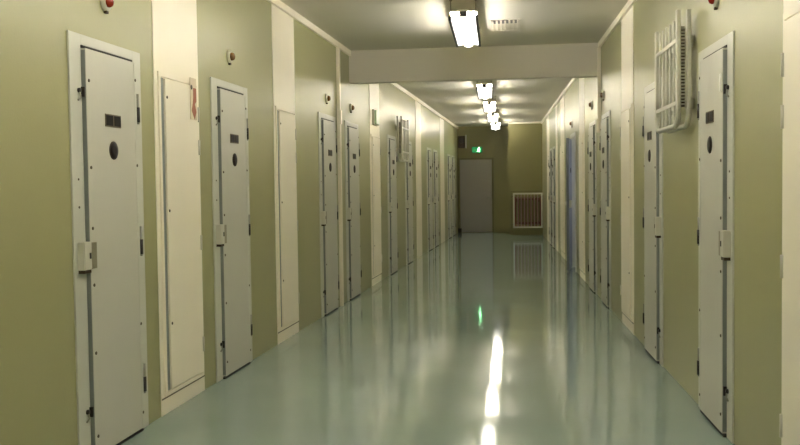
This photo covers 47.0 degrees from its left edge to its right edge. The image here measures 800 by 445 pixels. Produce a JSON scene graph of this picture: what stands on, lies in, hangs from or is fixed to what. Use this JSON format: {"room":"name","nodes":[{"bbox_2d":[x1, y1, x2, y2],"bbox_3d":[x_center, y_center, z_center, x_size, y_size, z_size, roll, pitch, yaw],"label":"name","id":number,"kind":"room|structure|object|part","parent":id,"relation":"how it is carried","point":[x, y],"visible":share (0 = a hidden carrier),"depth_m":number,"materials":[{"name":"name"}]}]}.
{"room":"prison interior","nodes":[
{"label":"prison interior","id":0,"kind":"room"},
{"bbox_2d":[0,0,457,444],"bbox_3d":[-0.698,-0.584,11.389,0.200,3.041,30.462,0,2,9],"label":"wall","id":1,"kind":"structure","parent":0,"point":[38,394],"depth_m":5.45,"materials":[{"name":"green paint"}]},
{"bbox_2d":[100,0,113,13],"bbox_3d":[-1.551,-1.169,4.899,0.050,0.114,0.104,0,2,9],"label":"light","id":2,"kind":"object","parent":1,"relation":"attached to","point":[106,5],"visible":1,"depth_m":4.88,"materials":[{"name":"plastic"}]},
{"bbox_2d":[67,30,148,444],"bbox_3d":[-1.534,0.124,4.952,0.051,2.170,0.820,0,2,9],"label":"door","id":3,"kind":"structure","parent":1,"relation":"in","point":[104,84],"depth_m":4.85,"materials":[{"name":"paint"}]},
{"bbox_3d":[-1.561,0.168,4.693,0.007,0.135,0.058,0,2,9],"label":"lock plate","id":4,"kind":"part","parent":3,"relation":"part of","materials":[{"name":"metal"}]},
{"bbox_3d":[-1.533,-0.542,4.918,0.005,0.068,0.180,0,2,9],"label":"plate frame","id":5,"kind":"part","parent":3,"relation":"part of","materials":[{"name":"brown metal"}]},
{"bbox_3d":[-1.526,-0.385,4.924,0.003,0.088,0.088,0,2,8],"label":"spyhole glass","id":6,"kind":"part","parent":3,"relation":"part of","materials":[{"name":"black glass"}]},
{"bbox_2d":[151,0,204,416],"bbox_3d":[-1.417,-0.319,5.902,0.008,2.975,0.730,0,2,8],"label":"pilaster","id":7,"kind":"object","parent":1,"relation":"attached to","point":[174,22],"visible":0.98,"depth_m":5.75,"materials":[{"name":"beige paint"}]},
{"bbox_2d":[157,71,204,400],"bbox_3d":[-1.396,0.069,5.915,0.026,2.002,0.722,0,2,9],"label":"access panel","id":8,"kind":"object","parent":1,"relation":"attached to","point":[179,142],"visible":1,"depth_m":5.87,"materials":[{"name":"beige paint"}]},
{"bbox_3d":[-1.394,1.065,5.958,0.003,0.008,0.722,0,2,9],"label":"rail","id":9,"kind":"part","parent":8,"relation":"part of","materials":[{"name":"metal"}]},
{"bbox_2d":[190,77,196,119],"bbox_3d":[-1.367,-0.818,6.091,0.006,0.275,0.110,0,2,9],"label":"notice","id":10,"kind":"object","parent":8,"relation":"attached to","point":[193,101],"visible":1,"depth_m":6.09,"materials":[{"name":"paper"}]},
{"bbox_2d":[226,50,234,64],"bbox_3d":[-1.256,-1.233,6.867,0.050,0.114,0.104,0,2,9],"label":"light","id":11,"kind":"object","parent":1,"relation":"attached to","point":[230,56],"visible":1,"depth_m":6.84,"materials":[{"name":"plastic"}]},
{"bbox_2d":[210,77,252,382],"bbox_3d":[-1.239,0.041,6.918,0.051,2.170,0.820,0,2,9],"label":"door","id":12,"kind":"structure","parent":1,"relation":"in","point":[228,101],"depth_m":6.80,"materials":[{"name":"grey metal"}]},
{"bbox_3d":[-1.266,0.084,6.660,0.007,0.135,0.058,0,2,9],"label":"lock plate","id":13,"kind":"part","parent":12,"relation":"part of","materials":[{"name":"metal"}]},
{"bbox_3d":[-1.232,-0.469,6.890,0.003,0.088,0.088,0,2,8],"label":"spyhole glass","id":14,"kind":"part","parent":12,"relation":"part of","materials":[{"name":"black glass"}]},
{"bbox_2d":[271,4,298,344],"bbox_3d":[-1.043,-0.425,8.398,0.008,2.975,0.720,0,2,8],"label":"pilaster","id":15,"kind":"object","parent":1,"relation":"attached to","point":[283,75],"visible":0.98,"depth_m":8.26,"materials":[{"name":"beige paint"}]},
{"bbox_2d":[275,106,299,332],"bbox_3d":[-1.022,-0.037,8.411,0.026,2.002,0.712,0,2,9],"label":"access panel","id":16,"kind":"object","parent":1,"relation":"attached to","point":[286,131],"visible":1,"depth_m":8.37,"materials":[{"name":"beige paint"}]},
{"bbox_2d":[266,0,350,55],"bbox_3d":[-1.736,-1.750,3.761,0.036,0.065,15.170,0,2,9],"label":"trim","id":17,"kind":"structure","parent":1,"relation":"attached to","point":[279,4],"depth_m":9.16,"materials":[{"name":"beige paint"}]},
{"bbox_2d":[325,94,330,103],"bbox_3d":[-0.781,-1.348,10.030,0.050,0.114,0.104,0,2,9],"label":"light","id":18,"kind":"object","parent":1,"relation":"attached to","point":[327,98],"visible":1,"depth_m":10.00,"materials":[{"name":"plastic"}]},
{"bbox_2d":[318,112,338,317],"bbox_3d":[-0.763,-0.095,10.091,0.051,2.170,0.820,0,2,9],"label":"door","id":19,"kind":"structure","parent":1,"relation":"in","point":[327,140],"depth_m":9.95,"materials":[{"name":"grey metal"}]},
{"bbox_2d":[336,47,343,305],"bbox_3d":[-0.687,-0.520,10.608,0.050,2.975,0.076,0,2,9],"label":"conduit","id":20,"kind":"object","parent":1,"relation":"attached to","point":[338,76],"visible":1,"depth_m":10.58,"materials":[{"name":"beige metal"}]},
{"bbox_2d":[344,120,361,301],"bbox_3d":[-0.565,-0.151,11.415,0.051,2.170,0.820,0,2,9],"label":"door","id":21,"kind":"structure","parent":1,"relation":"in","point":[352,145],"depth_m":11.28,"materials":[{"name":"grey metal"}]},
{"bbox_2d":[369,84,381,285],"bbox_3d":[-0.349,-0.622,13.023,0.008,2.975,0.780,0,2,8],"label":"pilaster","id":22,"kind":"object","parent":1,"relation":"attached to","point":[373,88],"visible":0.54,"depth_m":12.81,"materials":[{"name":"beige paint"}]},
{"bbox_2d":[372,109,379,125],"bbox_3d":[-0.337,-1.471,12.914,0.060,0.220,0.280,0,2,9],"label":"emergency light","id":23,"kind":"object","parent":22,"relation":"attached to","point":[375,114],"visible":1,"depth_m":12.79,"materials":[{"name":"plastic"}]},
{"bbox_2d":[374,110,379,124],"bbox_3d":[-0.323,-1.471,12.912,0.030,0.200,0.260,0,2,9],"label":"diffuser","id":24,"kind":"object","parent":23,"relation":"attached to","point":[376,113],"depth_m":12.80,"materials":[{"name":"white plastic"}]},
{"bbox_2d":[371,134,381,278],"bbox_3d":[-0.328,-0.234,13.036,0.026,2.002,0.772,0,2,9],"label":"access panel","id":25,"kind":"object","parent":1,"relation":"attached to","point":[375,142],"visible":1,"depth_m":12.98,"materials":[{"name":"beige paint"}]},
{"bbox_2d":[387,134,397,275],"bbox_3d":[-0.102,-0.282,14.499,0.051,2.170,0.820,0,2,9],"label":"door","id":26,"kind":"structure","parent":1,"relation":"in","point":[391,140],"depth_m":14.34,"materials":[{"name":"grey metal"}]},
{"bbox_2d":[395,116,408,161],"bbox_3d":[0.038,-1.369,15.231,0.125,0.731,0.808,0,2,9],"label":"rack","id":27,"kind":"object","parent":1,"relation":"attached to","point":[400,128],"visible":0.99,"depth_m":14.92,"materials":[{"name":"grey metal"}]},
{"bbox_3d":[0.020,-1.369,15.234,0.034,0.731,0.808,0,2,9],"label":"frame","id":28,"kind":"part","parent":27,"relation":"part of","materials":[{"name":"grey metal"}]},
{"bbox_3d":[0.083,-1.369,15.224,0.034,0.731,0.808,0,2,9],"label":"frame","id":29,"kind":"part","parent":27,"relation":"part of","materials":[{"name":"white metal"}]},
{"bbox_2d":[405,141,413,264],"bbox_3d":[0.179,-0.362,16.376,0.051,2.170,0.820,0,2,9],"label":"door","id":30,"kind":"structure","parent":1,"relation":"in","point":[409,203],"depth_m":16.25,"materials":[{"name":"grey metal"}]},
{"bbox_2d":[415,101,421,257],"bbox_3d":[0.364,-0.825,17.777,0.008,2.975,0.800,0,2,8],"label":"pilaster","id":31,"kind":"object","parent":1,"relation":"attached to","point":[417,105],"visible":1,"depth_m":17.74,"materials":[{"name":"beige paint"}]},
{"bbox_2d":[390,83,457,128],"bbox_3d":[0.532,-2.394,18.887,0.036,0.065,15.120,0,2,9],"label":"trim","id":32,"kind":"structure","parent":1,"relation":"attached to","point":[396,85],"depth_m":17.95,"materials":[{"name":"beige paint"}]},
{"bbox_2d":[426,147,433,250],"bbox_3d":[0.647,-0.495,19.500,0.051,2.170,0.820,0,2,9],"label":"door","id":33,"kind":"structure","parent":1,"relation":"in","point":[430,235],"depth_m":19.29,"materials":[{"name":"grey metal"}]},
{"bbox_3d":[0.627,-0.495,19.503,0.010,2.170,0.820,0,2,9],"label":"frame","id":34,"kind":"part","parent":33,"relation":"part of","materials":[{"name":"paint"}]},
{"bbox_2d":[433,149,438,247],"bbox_3d":[0.822,-0.545,20.666,0.051,2.170,0.820,0,2,9],"label":"door","id":35,"kind":"structure","parent":1,"relation":"in","point":[435,154],"depth_m":20.51,"materials":[{"name":"grey metal"}]},
{"bbox_3d":[0.802,-0.545,20.669,0.010,2.170,0.820,0,2,9],"label":"frame","id":36,"kind":"part","parent":35,"relation":"part of","materials":[{"name":"paint"}]},
{"bbox_2d":[440,118,444,242],"bbox_3d":[1.023,-1.012,22.175,0.009,2.975,0.900,0,2,8],"label":"pilaster","id":37,"kind":"object","parent":1,"relation":"attached to","point":[442,187],"visible":1,"depth_m":22.14,"materials":[{"name":"beige paint"}]},
{"bbox_2d":[447,154,451,238],"bbox_3d":[1.292,-0.678,23.799,0.051,2.170,0.820,0,2,9],"label":"door","id":38,"kind":"structure","parent":1,"relation":"in","point":[449,168],"depth_m":23.58,"materials":[{"name":"grey metal"}]},
{"bbox_3d":[1.272,-0.678,23.802,0.010,2.170,0.820,0,2,9],"label":"frame","id":39,"kind":"part","parent":38,"relation":"part of","materials":[{"name":"paint"}]},
{"bbox_2d":[451,155,455,235],"bbox_3d":[1.467,-0.728,24.965,0.051,2.170,0.820,0,2,9],"label":"door","id":40,"kind":"structure","parent":1,"relation":"in","point":[453,170],"depth_m":24.73,"materials":[{"name":"grey metal"}]},
{"bbox_3d":[1.447,-0.728,24.968,0.010,2.170,0.820,0,2,9],"label":"frame","id":41,"kind":"part","parent":40,"relation":"part of","materials":[{"name":"paint"}]},
{"bbox_2d":[121,232,734,444],"bbox_3d":[1.532,0.993,11.173,5.600,0.150,30.850,0,2,7],"label":"floor","id":42,"kind":"structure","parent":0,"point":[490,338],"depth_m":6.72,"materials":[{"name":"grey plastic"}]},
{"bbox_2d":[280,0,627,126],"bbox_3d":[0.920,-2.191,11.116,4.450,0.150,30.850,0,2,7],"label":"ceiling","id":43,"kind":"structure","parent":0,"point":[355,24],"depth_m":9.87,"materials":[{"name":"paint"}]},
{"bbox_2d":[449,0,480,46],"bbox_3d":[0.646,-1.930,8.997,0.260,0.193,1.620,-1,2,6],"label":"fluorescent light","id":44,"kind":"object","parent":43,"relation":"hanging from","point":[464,23],"visible":1,"depth_m":8.62,"materials":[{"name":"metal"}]},
{"bbox_3d":[0.528,-1.857,9.013,0.022,0.042,1.620,-1,2,6],"label":"rail","id":45,"kind":"part","parent":44,"relation":"part of","materials":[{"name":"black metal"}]},
{"bbox_2d":[458,17,471,46],"bbox_3d":[0.647,-1.855,9.000,0.084,0.043,1.590,-1,2,6],"label":"diffuser","id":46,"kind":"object","parent":44,"relation":"attached to","point":[464,23],"depth_m":8.83,"materials":[{"name":"white plastic"}]},
{"bbox_3d":[0.765,-1.859,8.988,0.022,0.042,1.620,-1,2,6],"label":"rail","id":47,"kind":"part","parent":44,"relation":"part of","materials":[{"name":"black metal"}]},
{"bbox_2d":[349,43,597,83],"bbox_3d":[0.883,-1.922,11.157,3.020,0.391,0.160,0,2,7],"label":"beam","id":48,"kind":"structure","parent":43,"relation":"attached to","point":[579,60],"depth_m":11.08,"materials":[{"name":"paint"}]},
{"bbox_2d":[476,80,492,98],"bbox_3d":[1.387,-2.185,15.027,0.260,0.193,1.620,-1,2,6],"label":"fluorescent light","id":49,"kind":"object","parent":43,"relation":"hanging from","point":[484,90],"visible":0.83,"depth_m":14.53,"materials":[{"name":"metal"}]},
{"bbox_2d":[482,88,487,98],"bbox_3d":[1.388,-2.110,15.030,0.084,0.043,1.590,-1,2,6],"label":"diffuser","id":50,"kind":"object","parent":49,"relation":"attached to","point":[484,90],"depth_m":14.86,"materials":[{"name":"white plastic"}]},
{"bbox_2d":[482,99,495,112],"bbox_3d":[1.762,-2.313,18.071,0.260,0.193,1.620,-1,2,6],"label":"fluorescent light","id":51,"kind":"object","parent":43,"relation":"hanging from","point":[489,106],"visible":0.94,"depth_m":17.58,"materials":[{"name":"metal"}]},
{"bbox_2d":[487,105,491,112],"bbox_3d":[1.763,-2.238,18.074,0.084,0.043,1.590,-1,2,6],"label":"diffuser","id":52,"kind":"object","parent":51,"relation":"attached to","point":[489,107],"depth_m":17.91,"materials":[{"name":"white plastic"}]},
{"bbox_2d":[487,113,498,122],"bbox_3d":[2.135,-2.441,21.105,0.260,0.193,1.620,-1,2,6],"label":"fluorescent light","id":53,"kind":"object","parent":43,"relation":"hanging from","point":[492,117],"visible":0.95,"depth_m":20.63,"materials":[{"name":"metal"}]},
{"bbox_2d":[490,122,500,129],"bbox_3d":[2.503,-2.568,24.100,0.260,0.193,1.620,-1,2,6],"label":"fluorescent light","id":54,"kind":"object","parent":43,"relation":"hanging from","point":[495,125],"visible":0.92,"depth_m":23.48,"materials":[{"name":"metal"}]},
{"bbox_2d":[490,19,520,30],"bbox_3d":[1.096,-2.049,9.561,0.310,0.013,0.620,0,2,7],"label":"ceiling vent","id":55,"kind":"object","parent":43,"relation":"in","point":[506,24],"visible":1,"depth_m":9.53,"materials":[{"name":"paint"}]},
{"bbox_2d":[457,126,508,232],"bbox_3d":[2.300,-1.235,26.443,1.670,3.041,0.200,0,2,7],"label":"wall","id":56,"kind":"structure","parent":0,"point":[494,143],"depth_m":26.29,"materials":[{"name":"green paint"}]},
{"bbox_2d":[458,135,466,147],"bbox_3d":[1.781,-2.312,26.299,0.235,0.380,0.125,0,2,7],"label":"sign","id":57,"kind":"object","parent":56,"relation":"attached to","point":[462,140],"visible":1,"depth_m":26.26,"materials":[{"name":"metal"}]},
{"bbox_2d":[458,158,493,232],"bbox_3d":[2.178,-0.778,26.333,1.000,2.140,0.086,0,2,7],"label":"door","id":58,"kind":"structure","parent":56,"relation":"in","point":[475,175],"depth_m":26.34,"materials":[{"name":"metal"}]},
{"bbox_2d":[472,147,481,152],"bbox_3d":[2.203,-2.078,26.292,0.300,0.170,0.053,0,2,7],"label":"exit sign","id":59,"kind":"object","parent":56,"relation":"attached to","point":[474,149],"visible":1,"depth_m":26.27,"materials":[{"name":"green plastic"}]},
{"bbox_2d":[508,123,542,234],"bbox_3d":[3.479,-1.213,25.537,0.897,3.041,1.700,0,2,7],"label":"wall","id":60,"kind":"structure","parent":0,"point":[524,140],"depth_m":24.69,"materials":[{"name":"green paint"}]},
{"bbox_2d":[508,121,540,123],"bbox_3d":[3.335,-2.671,24.621,0.867,0.050,0.030,0,2,7],"label":"trim","id":61,"kind":"structure","parent":60,"relation":"attached to","point":[535,121],"depth_m":24.61,"materials":[{"name":"beige paint"}]},
{"bbox_2d":[511,191,542,228],"bbox_3d":[3.423,-0.340,24.643,0.900,1.010,0.160,0,2,7],"label":"guard","id":62,"kind":"object","parent":60,"relation":"attached to","point":[513,196],"visible":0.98,"depth_m":24.58,"materials":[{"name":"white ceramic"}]},
{"bbox_2d":[515,196,540,225],"bbox_3d":[3.426,-0.306,24.664,0.730,0.780,0.115,0,2,7],"label":"radiator","id":63,"kind":"object","parent":60,"relation":"attached to","point":[540,196],"visible":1,"depth_m":24.62,"materials":[{"name":"beige metal"}]},
{"bbox_2d":[542,0,782,444],"bbox_3d":[2.504,-0.614,11.084,0.201,3.041,30.658,-1,2,6],"label":"wall","id":64,"kind":"structure","parent":0,"point":[757,25],"depth_m":5.63,"materials":[{"name":"green paint"}]},
{"bbox_2d":[547,115,548,240],"bbox_3d":[3.529,-1.034,21.906,0.009,2.975,1.000,0,2,6],"label":"pilaster","id":65,"kind":"object","parent":64,"relation":"attached to","point":[548,115],"visible":0.76,"depth_m":21.94,"materials":[{"name":"beige paint"}]},
{"bbox_2d":[548,148,551,245],"bbox_3d":[3.391,-0.582,20.762,0.051,2.170,0.820,-1,2,6],"label":"door","id":66,"kind":"structure","parent":64,"relation":"in","point":[550,152],"depth_m":20.52,"materials":[{"name":"grey metal"}]},
{"bbox_2d":[551,146,555,248],"bbox_3d":[3.275,-0.535,19.648,0.051,2.170,0.820,-1,2,6],"label":"door","id":67,"kind":"structure","parent":64,"relation":"in","point":[553,163],"depth_m":19.38,"materials":[{"name":"grey metal"}]},
{"bbox_3d":[3.295,-0.536,19.646,0.010,2.170,0.820,-1,2,6],"label":"frame","id":68,"kind":"part","parent":67,"relation":"part of","materials":[{"name":"paint"}]},
{"bbox_2d":[555,105,557,250],"bbox_3d":[3.205,-0.903,18.800,0.006,2.975,0.550,-1,2,6],"label":"pilaster","id":69,"kind":"object","parent":64,"relation":"attached to","point":[556,114],"visible":1,"depth_m":18.72,"materials":[{"name":"beige paint"}]},
{"bbox_2d":[541,78,576,123],"bbox_3d":[3.076,-2.384,17.808,0.036,0.065,13.620,-1,2,6],"label":"trim","id":70,"kind":"structure","parent":64,"relation":"attached to","point":[572,81],"depth_m":17.28,"materials":[{"name":"beige paint"}]},
{"bbox_2d":[559,144,564,253],"bbox_3d":[3.023,-0.446,17.177,0.026,2.002,0.942,-1,2,6],"label":"access panel","id":71,"kind":"object","parent":64,"relation":"attached to","point":[561,156],"visible":1,"depth_m":17.07,"materials":[{"name":"beige paint"}]},
{"bbox_3d":[3.031,-0.450,17.208,0.016,1.920,0.759,-1,2,6],"label":"panel","id":72,"kind":"part","parent":71,"relation":"part of","materials":[{"name":"beige paint"}]},
{"bbox_2d":[560,96,564,258],"bbox_3d":[3.034,-0.834,17.160,0.006,2.975,0.950,-1,2,6],"label":"pilaster","id":73,"kind":"object","parent":64,"relation":"attached to","point":[562,98],"visible":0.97,"depth_m":16.98,"materials":[{"name":"beige paint"}]},
{"bbox_2d":[565,132,576,271],"bbox_3d":[2.799,-0.334,14.724,0.374,2.180,0.940,-1,2,6],"label":"door","id":74,"kind":"structure","parent":64,"relation":"in","point":[571,177],"depth_m":14.48,"materials":[{"name":"paint"}]},
{"bbox_3d":[2.876,-0.335,14.716,0.220,2.180,0.940,-1,2,6],"label":"frame","id":75,"kind":"part","parent":74,"relation":"part of","materials":[{"name":"paint"}]},
{"bbox_2d":[578,132,584,272],"bbox_3d":[2.619,-0.283,13.306,0.026,2.002,0.772,-1,2,6],"label":"access panel","id":76,"kind":"object","parent":64,"relation":"attached to","point":[581,253],"visible":1,"depth_m":13.21,"materials":[{"name":"beige paint"}]},
{"bbox_3d":[2.627,-0.288,13.336,0.016,1.920,0.589,-1,2,6],"label":"panel","id":77,"kind":"part","parent":76,"relation":"part of","materials":[{"name":"beige paint"}]},
{"bbox_2d":[579,78,584,280],"bbox_3d":[2.630,-0.672,13.288,0.008,2.975,0.780,0,2,6],"label":"pilaster","id":78,"kind":"object","parent":64,"relation":"attached to","point":[581,80],"visible":0.5,"depth_m":13.09,"materials":[{"name":"beige paint"}]},
{"bbox_2d":[587,120,596,293],"bbox_3d":[2.456,-0.206,11.796,0.051,2.170,0.820,-1,2,6],"label":"door","id":79,"kind":"structure","parent":64,"relation":"in","point":[592,135],"depth_m":11.56,"materials":[{"name":"grey metal"}]},
{"bbox_2d":[596,47,600,132],"bbox_3d":[2.344,-1.560,10.855,0.050,0.995,0.076,-1,2,6],"label":"conduit","id":80,"kind":"object","parent":64,"relation":"attached to","point":[598,120],"visible":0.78,"depth_m":10.83,"materials":[{"name":"beige paint"}]},
{"bbox_2d":[600,91,604,100],"bbox_3d":[2.314,-1.454,10.540,0.050,0.114,0.104,-1,2,6],"label":"light","id":81,"kind":"object","parent":64,"relation":"attached to","point":[602,95],"visible":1,"depth_m":10.51,"materials":[{"name":"plastic"}]},
{"bbox_2d":[599,110,610,309],"bbox_3d":[2.311,-0.147,10.404,0.051,2.170,0.820,-1,2,6],"label":"door","id":82,"kind":"structure","parent":64,"relation":"in","point":[605,124],"depth_m":10.18,"materials":[{"name":"grey metal"}]},
{"bbox_2d":[598,0,636,47],"bbox_3d":[1.567,-1.776,3.341,0.037,0.065,15.170,-1,2,6],"label":"trim","id":83,"kind":"structure","parent":64,"relation":"attached to","point":[630,3],"depth_m":9.19,"materials":[{"name":"beige paint"}]},
{"bbox_2d":[620,104,633,323],"bbox_3d":[2.141,-0.091,8.718,0.026,2.002,0.762,-1,2,6],"label":"access panel","id":84,"kind":"object","parent":64,"relation":"attached to","point":[626,217],"visible":1,"depth_m":8.63,"materials":[{"name":"beige paint"}]},
{"bbox_3d":[2.149,-0.095,8.749,0.016,1.920,0.579,-1,2,6],"label":"panel","id":85,"kind":"part","parent":84,"relation":"part of","materials":[{"name":"beige paint"}]},
{"bbox_2d":[621,6,633,334],"bbox_3d":[2.152,-0.479,8.701,0.008,2.975,0.770,0,2,6],"label":"pilaster","id":86,"kind":"object","parent":64,"relation":"attached to","point":[627,31],"visible":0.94,"depth_m":8.53,"materials":[{"name":"beige paint"}]},
{"bbox_2d":[642,77,663,366],"bbox_3d":[1.985,-0.016,7.283,0.051,2.170,0.820,-1,2,6],"label":"door","id":87,"kind":"structure","parent":64,"relation":"in","point":[652,219],"depth_m":7.14,"materials":[{"name":"grey metal"}]},
{"bbox_2d":[654,9,693,133],"bbox_3d":[1.815,-0.971,6.093,0.125,0.731,0.808,-1,2,6],"label":"rack","id":88,"kind":"object","parent":64,"relation":"attached to","point":[669,109],"visible":1,"depth_m":5.84,"materials":[{"name":"beige metal"}]},
{"bbox_3d":[1.759,-1.151,6.091,0.007,0.026,0.720,-1,2,6],"label":"rail","id":89,"kind":"part","parent":88,"relation":"part of","materials":[{"name":"white metal"}]},
{"bbox_3d":[1.764,-0.761,6.107,0.007,0.026,0.720,-1,2,6],"label":"rail","id":90,"kind":"part","parent":88,"relation":"part of","materials":[{"name":"white metal"}]},
{"bbox_3d":[1.770,-0.971,6.098,0.034,0.731,0.808,-1,2,6],"label":"frame","id":91,"kind":"part","parent":88,"relation":"part of","materials":[{"name":"white metal"}]},
{"bbox_3d":[1.832,-0.971,6.091,0.034,0.731,0.808,-1,2,6],"label":"frame","id":92,"kind":"part","parent":88,"relation":"part of","materials":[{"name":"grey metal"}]},
{"bbox_2d":[708,0,718,9],"bbox_3d":[1.752,-1.248,5.152,0.050,0.114,0.104,-1,2,6],"label":"light","id":93,"kind":"object","parent":64,"relation":"attached to","point":[715,3],"visible":1,"depth_m":5.13,"materials":[{"name":"plastic"}]},
{"bbox_2d":[697,31,734,443],"bbox_3d":[1.772,0.070,5.236,0.051,2.170,0.820,-1,2,6],"label":"door","id":94,"kind":"structure","parent":64,"relation":"in","point":[716,62],"depth_m":5.07,"materials":[{"name":"paint"}]},
{"bbox_3d":[1.749,-0.440,5.211,0.003,0.088,0.088,-1,2,6],"label":"spyhole glass","id":95,"kind":"part","parent":94,"relation":"part of","materials":[{"name":"black glass"}]},
{"bbox_2d":[779,4,799,444],"bbox_3d":[1.599,0.128,3.520,0.026,2.002,0.962,-1,2,6],"label":"access panel","id":96,"kind":"object","parent":64,"relation":"attached to","point":[789,418],"visible":1,"depth_m":3.83,"materials":[{"name":"beige paint"}]},
{"bbox_2d":[783,0,799,19],"bbox_3d":[1.610,-0.261,3.502,0.006,2.975,0.970,-1,2,6],"label":"pilaster","id":97,"kind":"object","parent":64,"relation":"attached to","point":[787,4],"visible":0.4,"depth_m":3.87,"materials":[{"name":"beige paint"}]}
]}

